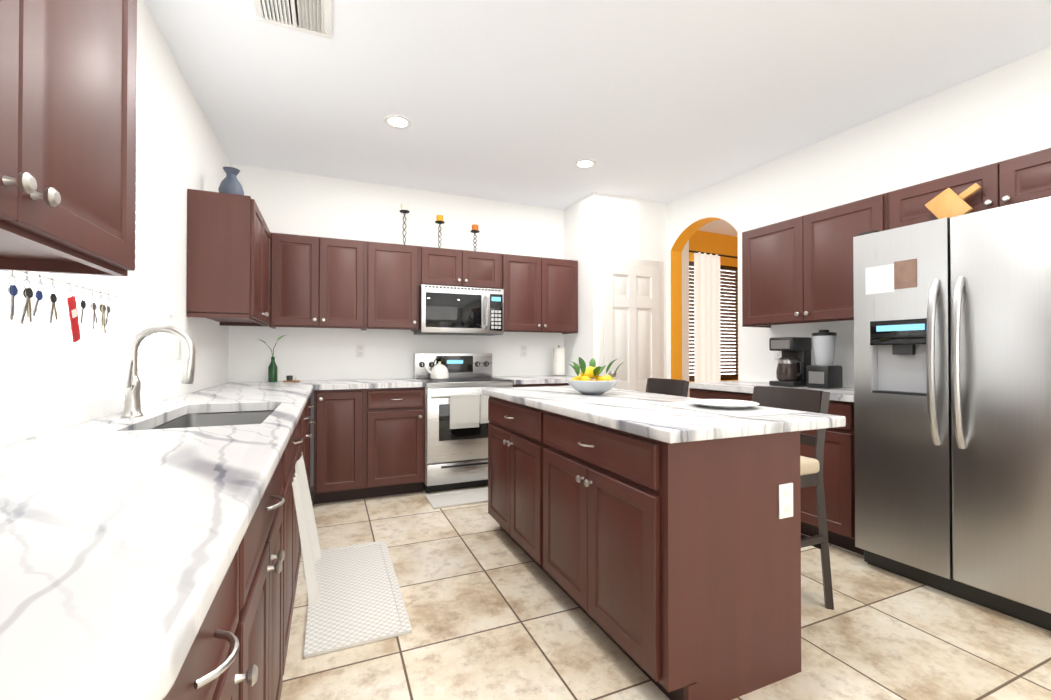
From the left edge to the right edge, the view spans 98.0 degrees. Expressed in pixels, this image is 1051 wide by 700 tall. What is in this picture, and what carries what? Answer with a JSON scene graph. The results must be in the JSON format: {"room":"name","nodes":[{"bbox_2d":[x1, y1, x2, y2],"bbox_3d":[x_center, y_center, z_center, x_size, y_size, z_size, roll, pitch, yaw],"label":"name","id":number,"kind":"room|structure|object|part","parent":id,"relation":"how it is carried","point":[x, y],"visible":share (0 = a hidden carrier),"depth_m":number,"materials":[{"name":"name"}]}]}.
{"room":"kitchen","nodes":[
{"label":"kitchen","id":0,"kind":"room"},
{"bbox_2d":[0,0,229,445],"bbox_3d":[-1.112,-0.202,0.525,0.120,2.700,7.120,0,-1,-23],"label":"wall","id":1,"kind":"structure","parent":0,"point":[193,153],"depth_m":2.31,"materials":[{"name":"paint"}]},
{"bbox_2d":[0,0,136,271],"bbox_3d":[-0.900,-0.572,0.613,0.330,0.737,0.910,0,-1,-23],"label":"upper cabinet","id":2,"kind":"object","parent":1,"relation":"attached to","point":[68,73],"depth_m":0.82,"materials":[{"name":"brown wood"}]},
{"bbox_2d":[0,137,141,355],"bbox_3d":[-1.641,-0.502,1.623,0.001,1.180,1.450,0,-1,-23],"label":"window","id":3,"kind":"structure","parent":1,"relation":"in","point":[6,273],"depth_m":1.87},
{"bbox_3d":[-1.581,-0.502,1.648,0.100,1.180,1.450,0,-1,-23],"label":"window frame","id":4,"kind":"part","parent":1,"relation":"part of","materials":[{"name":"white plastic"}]},
{"bbox_2d":[8,271,176,341],"bbox_3d":[-1.519,-0.116,1.672,0.036,0.191,1.516,0,-1,-23],"label":"key rack","id":5,"kind":"object","parent":1,"relation":"attached to","point":[28,296],"visible":0.92,"depth_m":1.39,"materials":[{"name":"white plastic"}]},
{"bbox_2d":[176,338,180,359],"bbox_3d":[-1.875,-0.005,2.470,0.007,0.115,0.070,0,-1,-23],"label":"light switch","id":6,"kind":"object","parent":1,"relation":"attached to","point":[178,348],"visible":0.96,"depth_m":2.43,"materials":[{"name":"white plastic"}]},
{"bbox_2d":[187,189,270,326],"bbox_3d":[-2.005,-0.551,3.233,0.360,0.735,1.196,0,-1,-23],"label":"upper cabinet","id":7,"kind":"object","parent":1,"relation":"attached to","point":[228,259],"visible":1,"depth_m":2.69,"materials":[{"name":"brown wood"}]},
{"bbox_2d":[218,167,243,194],"bbox_3d":[-1.893,-1.042,2.939,0.140,0.240,0.140,0,-1,-23],"label":"vase","id":8,"kind":"object","parent":7,"relation":"on","point":[230,183],"visible":0.69,"depth_m":2.90,"materials":[{"name":"blue ceramic"}]},
{"bbox_2d":[228,163,563,486],"bbox_3d":[-1.024,-0.169,4.370,3.070,2.700,0.120,0,-1,-23],"label":"wall","id":9,"kind":"structure","parent":0,"point":[294,203],"depth_m":4.17,"materials":[{"name":"paint"}]},
{"bbox_2d":[356,345,364,356],"bbox_3d":[-1.481,0.009,4.102,0.070,0.115,0.007,0,-1,-23],"label":"outlet","id":10,"kind":"object","parent":9,"relation":"attached to","point":[360,350],"depth_m":4.10,"materials":[{"name":"white plastic"}]},
{"bbox_2d":[269,232,577,333],"bbox_3d":[-0.783,-0.543,4.211,2.746,0.735,0.360,0,-1,-23],"label":"upper cabinet","id":11,"kind":"object","parent":9,"relation":"attached to","point":[320,282],"visible":1,"depth_m":3.90,"materials":[{"name":"brown wood"}]},
{"bbox_2d":[400,204,409,244],"bbox_3d":[-1.089,-1.110,4.111,0.100,0.396,0.098,0,-1,-23],"label":"candle holder","id":12,"kind":"object","parent":11,"relation":"on","point":[404,208],"visible":0.79,"depth_m":4.09,"materials":[{"name":"metal"}]},
{"bbox_2d":[435,215,444,247],"bbox_3d":[-0.795,-1.079,4.236,0.100,0.336,0.098,0,-1,-23],"label":"candle holder","id":13,"kind":"object","parent":11,"relation":"on","point":[439,220],"visible":0.83,"depth_m":4.22,"materials":[{"name":"metal"}]},
{"bbox_2d":[414,284,503,335],"bbox_3d":[-0.616,-0.353,4.234,0.754,0.417,0.445,0,-1,-23],"label":"microwave","id":14,"kind":"object","parent":11,"relation":"attached to","point":[455,310],"visible":1,"depth_m":4.07,"materials":[{"name":"silver metal"}]},
{"bbox_2d":[471,224,479,250],"bbox_3d":[-0.482,-1.052,4.370,0.100,0.286,0.098,0,-1,-23],"label":"candle holder","id":15,"kind":"object","parent":11,"relation":"on","point":[474,230],"visible":0.88,"depth_m":4.35,"materials":[{"name":"metal"}]},
{"bbox_2d":[520,346,526,356],"bbox_3d":[-0.019,0.014,4.728,0.070,0.115,0.007,0,-1,-23],"label":"outlet","id":16,"kind":"object","parent":9,"relation":"attached to","point":[523,349],"depth_m":4.73,"materials":[{"name":"white plastic"}]},
{"bbox_2d":[144,0,1050,236],"bbox_3d":[2.054,-1.589,2.034,7.120,0.100,7.620,0,-1,-23],"label":"ceiling","id":17,"kind":"structure","parent":0,"point":[529,102],"depth_m":2.60,"materials":[{"name":"paint"}]},
{"bbox_2d":[253,0,331,38],"bbox_3d":[-1.037,-1.532,2.037,0.316,0.015,0.316,0,-1,-23],"label":"ceiling vent","id":18,"kind":"object","parent":17,"relation":"in","point":[312,17],"visible":0.98,"depth_m":2.08,"materials":[{"name":"white metal"}]},
{"bbox_2d":[384,115,411,128],"bbox_3d":[-0.856,-1.526,3.061,0.183,0.008,0.183,0,-1,22],"label":"recessed light","id":19,"kind":"object","parent":17,"relation":"in","point":[397,121],"depth_m":3.06,"materials":[{"name":"white paint"}]},
{"bbox_2d":[574,159,595,168],"bbox_3d":[0.488,-1.520,3.734,0.183,0.008,0.183,0,-1,22],"label":"recessed light","id":20,"kind":"object","parent":17,"relation":"in","point":[583,163],"depth_m":3.73,"materials":[{"name":"white paint"}]},
{"bbox_2d":[564,192,688,396],"bbox_3d":[1.067,-0.165,4.886,1.180,2.700,0.816,0,-1,-23],"label":"wall","id":21,"kind":"structure","parent":0,"point":[615,246],"depth_m":4.54,"materials":[{"name":"paint"}]},
{"bbox_3d":[1.071,0.137,4.492,0.780,2.090,0.093,0,-1,-23],"label":"pantry door","id":22,"kind":"part","parent":21,"relation":"part of","materials":[{"name":"paint"}]},
{"bbox_2d":[280,486,1050,699],"bbox_3d":[2.054,1.211,2.010,7.120,0.100,7.620,0,-1,-23],"label":"floor","id":23,"kind":"structure","parent":0,"point":[494,611],"depth_m":1.83,"materials":[{"name":"tile"}]},
{"bbox_2d":[180,537,251,699],"bbox_3d":[-0.659,0.710,0.408,0.620,0.875,0.478,0,-1,-23],"label":"base cabinet","id":24,"kind":"object","parent":23,"relation":"on","point":[222,670],"depth_m":0.66,"materials":[{"name":"brown wood"}]},
{"bbox_2d":[252,453,287,699],"bbox_3d":[-0.902,0.715,0.977,0.620,0.875,0.760,0,-1,-23],"label":"base cabinet","id":25,"kind":"object","parent":23,"relation":"on","point":[270,531],"depth_m":1.13,"materials":[{"name":"brown wood"}]},
{"bbox_2d":[0,381,314,699],"bbox_3d":[-1.333,0.266,2.013,0.641,0.039,3.956,0,-1,-23],"label":"countertop","id":26,"kind":"structure","parent":25,"relation":"on","point":[122,541],"depth_m":0.58,"materials":[{"name":"white stone"}]},
{"bbox_2d":[116,325,195,416],"bbox_3d":[-1.353,0.075,1.680,0.221,0.337,0.104,0,-1,-23],"label":"faucet","id":27,"kind":"object","parent":26,"relation":"on","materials":[{"name":"silver metal"}]},
{"bbox_2d":[144,405,275,428],"bbox_3d":[-1.191,0.375,1.770,0.420,0.208,0.800,0,-1,-23],"label":"sink","id":28,"kind":"object","parent":26,"relation":"in","point":[194,416],"depth_m":2.09,"materials":[{"name":"silver metal"}]},
{"bbox_2d":[261,335,285,381],"bbox_3d":[-2.056,0.069,3.711,0.225,0.382,0.082,0,-1,-23],"label":"bottle vase","id":29,"kind":"object","parent":26,"relation":"on","point":[272,372],"visible":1,"depth_m":3.70,"materials":[{"name":"green glass"}]},
{"bbox_2d":[283,375,299,381],"bbox_3d":[-1.909,0.234,3.727,0.120,0.052,0.090,0,-1,-23],"label":"tray","id":30,"kind":"object","parent":26,"relation":"on","point":[289,378],"visible":1,"depth_m":3.71,"materials":[{"name":"brown wood"}]},
{"bbox_2d":[292,454,321,607],"bbox_3d":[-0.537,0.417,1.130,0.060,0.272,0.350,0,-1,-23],"label":"hanging towel","id":31,"kind":"object","parent":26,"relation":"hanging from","point":[311,550],"visible":1,"depth_m":1.03,"materials":[{"name":"fabric"}]},
{"bbox_2d":[288,449,303,641],"bbox_3d":[-1.233,0.829,1.748,0.620,0.660,0.920,0,-1,-23],"label":"base cabinet","id":32,"kind":"object","parent":23,"relation":"on","point":[294,542],"depth_m":1.82,"materials":[{"name":"brown wood"}]},
{"bbox_2d":[288,409,307,479],"bbox_3d":[-1.532,0.728,2.448,0.620,0.875,0.600,0,-1,-23],"label":"base cabinet","id":33,"kind":"object","parent":23,"relation":"on","point":[300,441],"depth_m":2.53,"materials":[{"name":"brown wood"}]},
{"bbox_2d":[308,401,311,489],"bbox_3d":[-1.768,0.732,2.999,0.620,0.875,0.600,0,-1,-23],"label":"base cabinet","id":34,"kind":"object","parent":23,"relation":"on","point":[309,402],"depth_m":3.17,"materials":[{"name":"brown wood"}]},
{"bbox_2d":[304,540,411,657],"bbox_3d":[-0.840,1.155,2.240,0.400,0.014,0.980,0,-1,-23],"label":"area rug","id":35,"kind":"object","parent":23,"relation":"on","point":[360,601],"visible":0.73,"depth_m":2.08,"materials":[{"name":"white fabric"}]},
{"bbox_2d":[313,378,425,503],"bbox_3d":[-1.307,0.719,3.817,0.828,0.915,0.652,0,-1,-23],"label":"base cabinet","id":36,"kind":"object","parent":23,"relation":"on","point":[369,438],"visible":1,"depth_m":3.55,"materials":[{"name":"brown wood"}]},
{"bbox_2d":[425,487,487,508],"bbox_3d":[-0.401,1.167,3.654,0.740,0.014,0.335,0,-1,-23],"label":"area rug","id":37,"kind":"object","parent":23,"relation":"on","point":[456,498],"visible":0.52,"depth_m":3.57,"materials":[{"name":"white fabric"}]},
{"bbox_2d":[414,353,512,492],"bbox_3d":[-0.563,0.604,4.102,0.760,1.150,0.699,0,-1,-23],"label":"range","id":38,"kind":"object","parent":23,"relation":"on","point":[456,428],"visible":0.77,"depth_m":3.81,"materials":[{"name":"silver metal"}]},
{"bbox_2d":[424,357,448,379],"bbox_3d":[-0.810,0.163,4.154,0.228,0.206,0.170,0,-1,-23],"label":"kettle","id":39,"kind":"object","parent":38,"relation":"on","point":[439,371],"depth_m":4.11,"materials":[{"name":"white ceramic"}]},
{"bbox_2d":[493,375,575,386],"bbox_3d":[0.157,0.724,4.443,0.828,0.915,0.652,0,-1,-23],"label":"base cabinet","id":40,"kind":"object","parent":23,"relation":"on","point":[532,381],"depth_m":4.16,"materials":[{"name":"brown wood"}]},
{"bbox_2d":[552,345,565,375],"bbox_3d":[0.345,0.109,4.714,0.150,0.320,0.150,0,-1,-23],"label":"paper towel holder","id":41,"kind":"object","parent":40,"relation":"on","point":[558,361],"visible":1,"depth_m":4.66,"materials":[{"name":"white paper"}]},
{"bbox_2d":[484,394,800,699],"bbox_3d":[0.354,0.726,2.310,0.652,0.876,1.737,0,-1,-23],"label":"kitchen island","id":42,"kind":"object","parent":23,"relation":"on","point":[659,546],"depth_m":1.57,"materials":[{"name":"brown wood"}]},
{"bbox_2d":[482,386,845,445],"bbox_3d":[0.443,0.268,2.356,0.815,0.040,1.830,0,-1,-23],"label":"island countertop","id":43,"kind":"structure","parent":42,"relation":"on","point":[631,409],"depth_m":1.67,"materials":[{"name":"white stone"}]},
{"bbox_2d":[565,357,623,394],"bbox_3d":[0.384,0.144,2.636,0.329,0.214,0.340,0,-1,-23],"label":"lemon bowl","id":44,"kind":"object","parent":43,"relation":"on","point":[589,380],"visible":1,"depth_m":2.54,"materials":[{"name":"white ceramic"}]},
{"bbox_2d":[649,401,808,417],"bbox_3d":[0.835,0.243,1.931,0.370,0.002,0.500,0,-1,-23],"label":"placemat","id":45,"kind":"object","parent":43,"relation":"on","point":[754,411],"visible":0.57,"depth_m":1.82,"materials":[{"name":"white fabric"}]},
{"bbox_2d":[690,399,758,408],"bbox_3d":[0.845,0.232,1.946,0.274,0.020,0.274,0,-1,-23],"label":"plate","id":46,"kind":"object","parent":45,"relation":"on","point":[725,403],"visible":1,"depth_m":1.99,"materials":[{"name":"ceramic"}]},
{"bbox_2d":[646,378,688,396],"bbox_3d":[0.742,0.682,2.965,0.508,0.977,0.435,0,-1,-23],"label":"bar stool","id":47,"kind":"object","parent":23,"relation":"on","point":[674,387],"depth_m":3.06,"materials":[{"name":"brown wood"}]},
{"bbox_2d":[689,380,863,554],"bbox_3d":[1.827,0.714,3.225,0.652,0.915,1.245,0,-1,-26],"label":"base cabinet","id":48,"kind":"object","parent":23,"relation":"on","point":[839,468],"visible":0.12,"depth_m":2.66,"materials":[{"name":"brown wood"}]},
{"bbox_2d":[769,337,811,386],"bbox_3d":[1.895,0.084,3.249,0.223,0.345,0.203,0,-1,-26],"label":"coffee maker","id":49,"kind":"object","parent":48,"relation":"on","point":[794,361],"visible":0.98,"depth_m":3.20,"materials":[{"name":"black plastic"}]},
{"bbox_2d":[806,330,842,388],"bbox_3d":[2.019,0.060,3.089,0.173,0.390,0.150,0,-1,-26],"label":"blender","id":50,"kind":"object","parent":48,"relation":"on","point":[824,372],"visible":1,"depth_m":3.04,"materials":[{"name":"black plastic"}]},
{"bbox_2d":[752,386,833,609],"bbox_3d":[1.089,0.675,2.156,0.508,0.977,0.435,0,-1,-23],"label":"bar stool","id":51,"kind":"object","parent":23,"relation":"on","point":[814,401],"visible":0.19,"depth_m":2.06,"materials":[{"name":"brown wood"}]},
{"bbox_2d":[853,183,1050,630],"bbox_3d":[2.252,0.158,2.207,0.747,2.010,0.905,0,-1,-26],"label":"fridge","id":52,"kind":"object","parent":23,"relation":"on","point":[952,367],"visible":1,"depth_m":2.08,"materials":[{"name":"silver metal"}]},
{"bbox_2d":[689,230,737,396],"bbox_3d":[2.377,-0.156,5.849,2.350,2.700,0.216,0,-1,-26],"label":"wall","id":53,"kind":"structure","parent":0,"point":[713,306],"depth_m":5.77,"materials":[{"name":"white fabric"}]},
{"bbox_2d":[667,47,1050,386],"bbox_3d":[2.940,-0.190,1.901,0.150,2.700,6.450,0,-1,-26],"label":"wall","id":54,"kind":"structure","parent":0,"point":[1002,113],"depth_m":3.12,"materials":[{"name":"paint"}]},
{"bbox_2d":[774,351,781,358],"bbox_3d":[2.000,0.015,3.615,0.007,0.115,0.070,0,-1,-26],"label":"outlet","id":55,"kind":"object","parent":54,"relation":"attached to","point":[777,354],"visible":0.45,"depth_m":3.62,"materials":[{"name":"white plastic"}]},
{"bbox_2d":[742,193,887,327],"bbox_3d":[2.021,-0.552,3.173,0.360,0.735,0.980,0,-1,-26],"label":"upper cabinet","id":56,"kind":"object","parent":54,"relation":"attached to","point":[797,270],"visible":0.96,"depth_m":3.08,"materials":[{"name":"brown wood"}]},
{"bbox_2d":[888,148,1050,229],"bbox_3d":[2.453,-0.797,2.305,0.360,0.260,0.958,0,-1,-26],"label":"upper cabinet","id":57,"kind":"object","parent":54,"relation":"attached to","point":[1024,178],"visible":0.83,"depth_m":2.28,"materials":[{"name":"brown wood"}]}
]}

